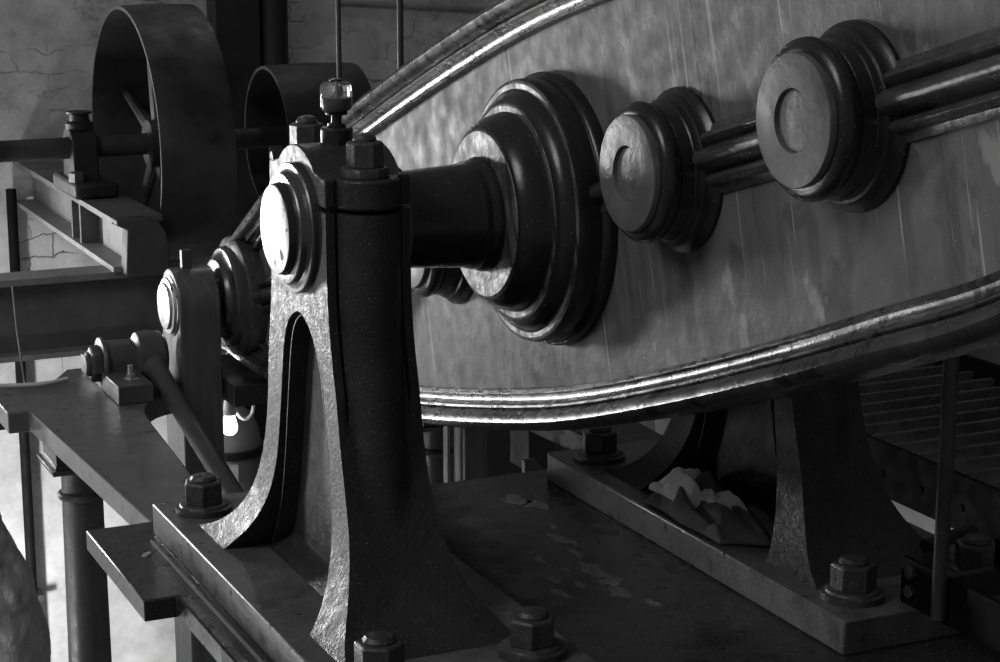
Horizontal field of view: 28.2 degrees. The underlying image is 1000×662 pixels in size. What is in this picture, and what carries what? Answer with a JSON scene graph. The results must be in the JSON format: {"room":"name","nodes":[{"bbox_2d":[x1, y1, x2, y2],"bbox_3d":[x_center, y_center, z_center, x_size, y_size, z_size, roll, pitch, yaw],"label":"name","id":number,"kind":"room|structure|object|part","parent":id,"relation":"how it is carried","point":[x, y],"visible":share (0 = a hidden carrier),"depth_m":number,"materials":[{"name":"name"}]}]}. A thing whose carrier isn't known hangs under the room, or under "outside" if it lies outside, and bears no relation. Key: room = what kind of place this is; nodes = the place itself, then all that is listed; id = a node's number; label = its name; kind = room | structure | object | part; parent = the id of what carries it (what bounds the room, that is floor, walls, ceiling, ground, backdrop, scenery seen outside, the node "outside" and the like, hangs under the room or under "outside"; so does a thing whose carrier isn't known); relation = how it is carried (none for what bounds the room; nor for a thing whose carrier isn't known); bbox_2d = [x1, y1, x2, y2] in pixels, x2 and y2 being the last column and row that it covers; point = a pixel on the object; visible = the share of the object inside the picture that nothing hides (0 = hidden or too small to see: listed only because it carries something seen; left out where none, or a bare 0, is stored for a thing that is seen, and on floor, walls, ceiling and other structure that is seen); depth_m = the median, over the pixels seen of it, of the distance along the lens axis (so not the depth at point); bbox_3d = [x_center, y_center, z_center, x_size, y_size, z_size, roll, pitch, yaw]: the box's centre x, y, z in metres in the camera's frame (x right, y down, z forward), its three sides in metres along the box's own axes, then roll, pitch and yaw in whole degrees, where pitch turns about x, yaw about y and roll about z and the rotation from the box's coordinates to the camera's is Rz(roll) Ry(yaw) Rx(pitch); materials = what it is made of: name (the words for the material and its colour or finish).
{"room":"steam engine house","nodes":[
{"label":"steam engine house","id":0,"kind":"room"},
{"bbox_2d":[223,353,237,435],"bbox_3d":[-1.023,-0.069,7.425,0.060,0.950,0.060,-6,14,-24],"label":"pendant bulb","id":1,"kind":"object","parent":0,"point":[229,412],"visible":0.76,"depth_m":7.49,"materials":[{"name":"white glass"}]},
{"bbox_3d":[-1.023,0.357,7.519,0.060,0.078,0.060,-6,14,-24],"label":"bulb glass","id":2,"kind":"part","parent":1,"relation":"part of","materials":[{"name":"white glass"}]},
{"bbox_2d":[235,405,254,420],"bbox_3d":[-0.976,0.219,7.526,0.096,0.249,0.028,-2,13,-11],"label":"loop","id":3,"kind":"object","parent":1,"relation":"hanging from","point":[238,414],"visible":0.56,"depth_m":7.55,"materials":[{"name":"white metal"}]},
{"bbox_2d":[0,0,654,661],"bbox_3d":[-2.332,-0.858,7.934,12.000,5.600,0.350,-6,14,-24],"label":"wall","id":4,"kind":"structure","parent":0,"point":[48,47],"depth_m":8.21,"materials":[{"name":"cracked plaster"}]},
{"bbox_2d":[6,188,44,601],"bbox_3d":[-1.952,0.638,8.186,0.090,2.470,0.090,-6,14,-24],"label":"pipe","id":5,"kind":"object","parent":4,"relation":"attached to","point":[11,196],"visible":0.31,"depth_m":8.13,"materials":[{"name":"black metal"}]},
{"bbox_2d":[13,159,168,274],"bbox_3d":[-1.518,-0.440,7.248,0.170,0.184,1.672,-6,14,-24],"label":"girder","id":6,"kind":"object","parent":4,"relation":"attached to","point":[121,233],"visible":0.91,"depth_m":6.87,"materials":[{"name":"metal"}]},
{"bbox_2d":[53,110,118,199],"bbox_3d":[-1.477,-0.633,7.040,0.160,0.287,0.360,-6,14,-24],"label":"block","id":7,"kind":"object","parent":6,"relation":"on","point":[81,179],"visible":0.98,"depth_m":6.99,"materials":[{"name":"metal"}]},
{"bbox_3d":[-1.474,-0.520,7.066,0.155,0.055,0.360,-6,14,-24],"label":"sole plate","id":8,"kind":"part","parent":7,"relation":"part of","materials":[{"name":"metal"}]},
{"bbox_2d":[0,126,287,161],"bbox_3d":[-0.949,-0.706,7.296,3.200,0.076,0.076,-6,14,-24],"label":"shaft","id":9,"kind":"object","parent":7,"relation":"attached to","point":[261,137],"visible":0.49,"depth_m":7.07,"materials":[{"name":"metal"}]},
{"bbox_2d":[92,3,236,259],"bbox_3d":[-1.225,-0.678,7.171,0.262,0.996,0.996,-6,14,-24],"label":"pulley wheel","id":10,"kind":"object","parent":9,"relation":"attached to","point":[159,71],"visible":0.66,"depth_m":6.83,"materials":[{"name":"metal"}]},
{"bbox_2d":[244,63,370,196],"bbox_3d":[-0.707,-0.730,7.405,0.345,0.536,0.536,-6,14,-24],"label":"pulley wheel","id":11,"kind":"object","parent":9,"relation":"attached to","point":[277,95],"visible":0.35,"depth_m":7.30,"materials":[{"name":"metal"}]},
{"bbox_2d":[0,257,211,362],"bbox_3d":[-0.763,-0.130,6.913,2.520,0.272,0.140,-6,14,-24],"label":"girder","id":12,"kind":"object","parent":6,"relation":"attached to","point":[61,312],"visible":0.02,"depth_m":6.60,"materials":[{"name":"grey metal"}]},
{"bbox_2d":[341,0,486,11],"bbox_3d":[-0.338,-1.396,8.546,0.782,0.082,0.025,-6,14,-24],"label":"cable conduit","id":13,"kind":"object","parent":4,"relation":"attached to","point":[368,3],"visible":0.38,"depth_m":8.52,"materials":[{"name":"metal"}]},
{"bbox_2d":[335,0,341,78],"bbox_3d":[-0.514,-1.399,6.220,0.017,2.200,0.017,-6,14,-24],"label":"rod","id":14,"kind":"object","parent":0,"point":[337,2],"visible":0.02,"depth_m":6.32,"materials":[{"name":"metal"}]},
{"bbox_2d":[397,0,403,68],"bbox_3d":[-0.300,-1.423,5.864,0.020,2.200,0.020,-6,14,-24],"label":"rod","id":15,"kind":"object","parent":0,"point":[400,36],"visible":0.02,"depth_m":5.97,"materials":[{"name":"metal"}]},
{"bbox_2d":[655,418,953,533],"bbox_3d":[1.361,1.483,5.151,0.100,2.235,3.800,-6,14,-24],"label":"wall","id":16,"kind":"structure","parent":0,"point":[911,516],"depth_m":5.37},
{"bbox_2d":[859,354,999,540],"bbox_3d":[1.170,0.251,5.465,0.734,0.185,2.600,-6,14,-24],"label":"staircase","id":17,"kind":"structure","parent":16,"relation":"on","point":[901,410],"depth_m":5.16,"materials":[{"name":"metal"}]},
{"bbox_3d":[0.849,0.290,5.321,0.014,0.140,2.600,-6,14,-24],"label":"edge plate","id":18,"kind":"part","parent":17,"relation":"part of","materials":[{"name":"black paint"}]},
{"bbox_3d":[1.497,0.218,5.612,0.014,0.185,2.600,-6,14,-24],"label":"edge plate","id":19,"kind":"part","parent":17,"relation":"part of","materials":[{"name":"black paint"}]},
{"bbox_2d":[967,347,999,364],"bbox_3d":[3.868,-0.172,4.842,0.200,5.600,10.600,-6,14,-24],"label":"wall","id":20,"kind":"structure","parent":0,"point":[991,355],"depth_m":8.56,"materials":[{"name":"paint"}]},
{"bbox_3d":[-0.119,2.961,3.876,12.000,0.100,11.000,-6,14,-24],"label":"floor","id":21,"kind":"structure","parent":0,"visible":0},
{"bbox_2d":[0,513,50,661],"bbox_3d":[-1.833,1.343,6.602,0.725,1.880,0.714,-6,14,-24],"label":"pipe","id":22,"kind":"object","parent":21,"relation":"on","point":[24,629],"visible":1,"depth_m":6.42,"materials":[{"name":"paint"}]},
{"bbox_2d":[37,442,111,661],"bbox_3d":[-1.174,1.323,5.778,0.235,2.276,0.235,-6,14,-24],"label":"column","id":23,"kind":"structure","parent":21,"relation":"on","point":[86,582],"depth_m":5.59,"materials":[{"name":"grey metal"}]},
{"bbox_2d":[0,368,272,661],"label":"platform","id":24,"kind":"object","parent":23,"relation":"on","point":[117,450],"depth_m":4.67,"materials":[{"name":"metal"}]},
{"bbox_2d":[11,286,25,382],"bbox_3d":[-1.331,0.014,5.492,0.026,0.285,0.006,-6,14,-24],"label":"wire","id":25,"kind":"object","parent":24,"relation":"on","point":[12,287],"visible":1,"depth_m":5.49,"materials":[{"name":"metal"}]},
{"bbox_2d":[0,377,67,387],"bbox_3d":[-1.418,0.152,5.475,0.463,0.024,0.042,-6,14,-24],"label":"cord","id":26,"kind":"object","parent":24,"relation":"on","point":[34,384],"visible":1,"depth_m":5.51,"materials":[{"name":"fabric"}]},
{"bbox_3d":[-0.948,0.285,5.066,0.480,0.058,1.484,-6,14,-24],"label":"arm","id":27,"kind":"part","parent":24,"relation":"part of","materials":[{"name":"metal"}]},
{"bbox_2d":[81,337,153,405],"bbox_3d":[-1.081,0.090,5.506,0.138,0.146,0.435,-6,14,-24],"label":"rod bracket","id":28,"kind":"object","parent":24,"relation":"on","point":[111,364],"visible":1,"depth_m":5.46,"materials":[{"name":"grey metal"}]},
{"bbox_2d":[130,330,243,494],"bbox_3d":[-0.710,0.371,5.076,0.091,0.537,1.304,-6,14,-27],"label":"rod","id":29,"kind":"object","parent":28,"relation":"attached to","point":[151,346],"visible":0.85,"depth_m":5.33,"materials":[{"name":"grey metal"}]},
{"bbox_2d":[142,552,151,556],"bbox_3d":[-0.733,0.463,4.123,0.014,0.004,0.032,6,14,25],"label":"flake","id":30,"kind":"object","parent":24,"relation":"on","point":[146,554],"visible":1,"depth_m":4.12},
{"bbox_2d":[153,115,596,661],"bbox_3d":[-0.285,0.076,3.722,0.453,0.934,1.212,-6,14,-24],"label":"pedestal","id":31,"kind":"object","parent":24,"relation":"on","point":[336,549],"visible":0.97,"depth_m":3.53,"materials":[{"name":"black metal"}]},
{"bbox_2d":[175,497,232,518],"bbox_3d":[-0.625,0.370,4.198,0.120,0.020,0.120,-6,14,-24],"label":"washer","id":32,"kind":"object","parent":31,"relation":"in","point":[190,507],"depth_m":4.16,"materials":[{"name":"metal"}]},
{"bbox_2d":[320,78,351,127],"bbox_3d":[-0.297,-0.415,3.607,0.059,0.087,0.059,-6,14,-24],"label":"cup","id":33,"kind":"object","parent":31,"relation":"on","point":[335,93],"visible":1,"depth_m":3.58,"materials":[{"name":"clear glass"}]},
{"bbox_3d":[-0.297,-0.455,3.598,0.024,0.004,0.024,5,13,20],"label":"lid","id":34,"kind":"part","parent":33,"relation":"part of","materials":[{"name":"black paint"}]},
{"bbox_2d":[320,81,351,112],"bbox_3d":[-0.297,-0.425,3.605,0.059,0.057,0.059,-6,14,-24],"label":"glass bowl","id":35,"kind":"object","parent":33,"relation":"on","point":[335,96],"depth_m":3.58,"materials":[{"name":"clear glass"}]},
{"bbox_3d":[-0.297,-0.385,3.614,0.042,0.026,0.042,-6,14,-24],"label":"stem","id":36,"kind":"part","parent":33,"relation":"part of","materials":[{"name":"black paint"}]},
{"bbox_2d":[341,165,389,179],"bbox_3d":[-0.237,-0.280,3.494,0.081,0.018,0.081,7,14,30],"label":"washer","id":37,"kind":"object","parent":31,"relation":"in","point":[348,172],"depth_m":3.46,"materials":[{"name":"metal"}]},
{"bbox_3d":[-0.285,0.499,3.816,0.453,0.067,1.212,-6,14,-24],"label":"plate","id":38,"kind":"part","parent":31,"relation":"part of","materials":[{"name":"metal"}]},
{"bbox_2d":[497,636,566,661],"bbox_3d":[0.055,0.544,3.414,0.120,0.020,0.120,-6,14,-24],"label":"washer","id":39,"kind":"object","parent":31,"relation":"in","point":[509,649],"depth_m":3.38,"materials":[{"name":"metal"}]},
{"bbox_2d":[430,469,999,661],"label":"platform floor","id":40,"kind":"structure","parent":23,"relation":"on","point":[600,586],"depth_m":3.93,"materials":[{"name":"metal"}]},
{"bbox_2d":[510,430,555,468],"bbox_3d":[0.090,0.306,5.417,0.082,0.128,0.120,-6,14,-24],"label":"box","id":41,"kind":"object","parent":40,"relation":"attached to","point":[523,444],"visible":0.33,"depth_m":5.37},
{"bbox_2d":[522,458,544,472],"bbox_3d":[0.116,0.384,5.096,0.124,0.125,0.020,-6,14,-24],"label":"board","id":42,"kind":"object","parent":40,"relation":"attached to","point":[529,464],"visible":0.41,"depth_m":5.06,"materials":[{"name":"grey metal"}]},
{"bbox_3d":[0.331,0.602,3.614,1.641,0.045,2.287,-6,14,-24],"label":"plate","id":43,"kind":"part","parent":40,"relation":"part of","materials":[{"name":"metal"}]},
{"bbox_3d":[0.030,0.188,5.507,0.480,0.058,1.484,-6,14,-24],"label":"arm","id":44,"kind":"part","parent":40,"relation":"part of","materials":[{"name":"metal"}]},
{"bbox_2d":[547,381,999,654],"bbox_3d":[0.569,-0.009,4.107,0.453,0.934,1.212,-6,14,-24],"label":"pedestal","id":45,"kind":"object","parent":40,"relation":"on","point":[830,569],"visible":0.41,"depth_m":3.92,"materials":[{"name":"metal"}]},
{"bbox_2d":[573,448,624,465],"bbox_3d":[0.229,0.285,4.583,0.120,0.020,0.120,-6,14,-24],"label":"washer","id":46,"kind":"object","parent":45,"relation":"in","point":[582,456],"depth_m":4.54,"materials":[{"name":"metal"}]},
{"bbox_2d":[207,0,999,430],"bbox_3d":[0.141,-0.246,3.852,1.216,1.470,4.399,-10,16,-37],"label":"beam","id":47,"kind":"structure","parent":45,"relation":"on","point":[625,211],"depth_m":3.32,"materials":[{"name":"metal"}]},
{"bbox_2d":[157,249,224,661],"bbox_3d":[-0.880,0.483,5.708,0.140,1.456,0.195,-6,14,-24],"label":"connecting link","id":48,"kind":"object","parent":47,"relation":"hanging from","point":[188,298],"visible":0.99,"depth_m":5.54,"materials":[{"name":"metal"}]},
{"bbox_2d":[644,470,773,545],"bbox_3d":[0.443,0.347,4.120,0.156,0.090,0.412,-6,14,-24],"label":"rag","id":49,"kind":"object","parent":45,"relation":"on","point":[724,525],"visible":0.74,"depth_m":4.03,"materials":[{"name":"grey fabric"}]},
{"bbox_2d":[649,467,747,511],"bbox_3d":[0.415,0.327,4.139,0.100,0.062,0.289,-6,14,-24],"label":"rag","id":50,"kind":"object","parent":49,"relation":"on","point":[669,485],"visible":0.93,"depth_m":4.12,"materials":[{"name":"white fabric"}]},
{"bbox_2d":[820,582,885,607],"bbox_3d":[0.654,0.484,3.685,0.120,0.020,0.120,-6,14,-24],"label":"washer","id":51,"kind":"object","parent":45,"relation":"in","point":[832,594],"depth_m":3.64,"materials":[{"name":"metal"}]},
{"bbox_2d":[919,523,977,552],"bbox_3d":[0.879,0.405,3.888,0.141,0.034,0.028,-9,16,-36],"label":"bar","id":52,"kind":"object","parent":45,"relation":"on","point":[926,545],"visible":0.69,"depth_m":3.88,"materials":[{"name":"metal"}]},
{"bbox_2d":[900,538,999,652],"bbox_3d":[0.994,0.519,3.342,0.217,0.100,0.800,-6,14,-24],"label":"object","id":53,"kind":"object","parent":45,"relation":"on","point":[972,611],"visible":0.98,"depth_m":3.53,"materials":[{"name":"black paint"}]},
{"bbox_2d":[930,356,959,620],"bbox_3d":[0.782,-0.219,3.383,0.028,1.500,0.028,-6,14,-24],"label":"post","id":54,"kind":"object","parent":53,"relation":"on","point":[950,375],"visible":0.51,"depth_m":3.48,"materials":[{"name":"metal"}]},
{"bbox_3d":[1.092,0.492,3.371,0.010,0.060,0.780,-6,14,-24],"label":"second plate","id":55,"kind":"part","parent":53,"relation":"part of","materials":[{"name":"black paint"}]},
{"bbox_2d":[949,561,965,572],"bbox_3d":[0.909,0.459,3.800,0.120,0.020,0.120,-6,14,-24],"label":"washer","id":56,"kind":"object","parent":45,"relation":"in","point":[954,566],"depth_m":3.78,"materials":[{"name":"metal"}]},
{"bbox_2d":[206,0,267,440],"bbox_3d":[-1.071,-0.787,8.078,0.185,5.400,0.120,-6,14,-24],"label":"post","id":57,"kind":"object","parent":21,"relation":"on","point":[235,24],"visible":0.02,"depth_m":7.96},
{"bbox_2d":[223,403,262,491],"bbox_3d":[-1.102,1.109,8.134,0.312,1.673,0.312,-6,14,-24],"label":"storage tank","id":58,"kind":"object","parent":21,"relation":"on","point":[244,449],"visible":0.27,"depth_m":7.89,"materials":[{"name":"metal"}]},
{"bbox_2d":[229,465,238,481],"bbox_3d":[-1.076,0.591,7.822,0.095,0.120,0.020,-6,14,-24],"label":"plate","id":59,"kind":"object","parent":58,"relation":"attached to","point":[234,468],"visible":0.24,"depth_m":7.82,"materials":[{"name":"metal"}]},
{"bbox_2d":[259,0,288,65],"bbox_3d":[-0.921,-0.802,8.146,0.124,5.400,0.124,-6,14,-24],"label":"downpipe","id":60,"kind":"object","parent":21,"relation":"on","point":[274,50],"visible":0.02,"depth_m":8.01,"materials":[{"name":"metal"}]},
{"bbox_2d":[423,424,453,484],"bbox_3d":[-0.182,1.224,6.225,0.235,2.276,0.235,-6,14,-24],"label":"column","id":61,"kind":"structure","parent":21,"relation":"on","point":[433,434],"depth_m":5.98,"materials":[{"name":"grey metal"}]},
{"bbox_2d":[443,426,449,482],"bbox_3d":[-0.148,1.331,5.757,0.008,2.270,0.030,-6,14,-24],"label":"strip","id":62,"kind":"object","parent":21,"relation":"on","point":[446,430],"visible":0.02,"depth_m":5.53,"materials":[{"name":"grey metal"}]},
{"bbox_2d":[456,427,462,480],"bbox_3d":[-0.113,1.327,5.773,0.008,2.270,0.030,-6,14,-24],"label":"strip","id":63,"kind":"object","parent":21,"relation":"on","point":[459,431],"visible":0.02,"depth_m":5.55,"materials":[{"name":"grey metal"}]},
{"bbox_2d":[454,427,486,481],"bbox_3d":[-0.084,1.290,5.891,0.070,2.290,0.080,-6,14,-24],"label":"timber post","id":64,"kind":"object","parent":21,"relation":"on","point":[474,440],"visible":0.02,"depth_m":5.65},
{"bbox_2d":[487,429,568,476],"bbox_3d":[-0.049,1.003,6.657,1.040,2.520,0.040,-6,14,-24],"label":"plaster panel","id":65,"kind":"object","parent":21,"relation":"on","point":[499,463],"visible":0.02,"depth_m":6.52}
]}

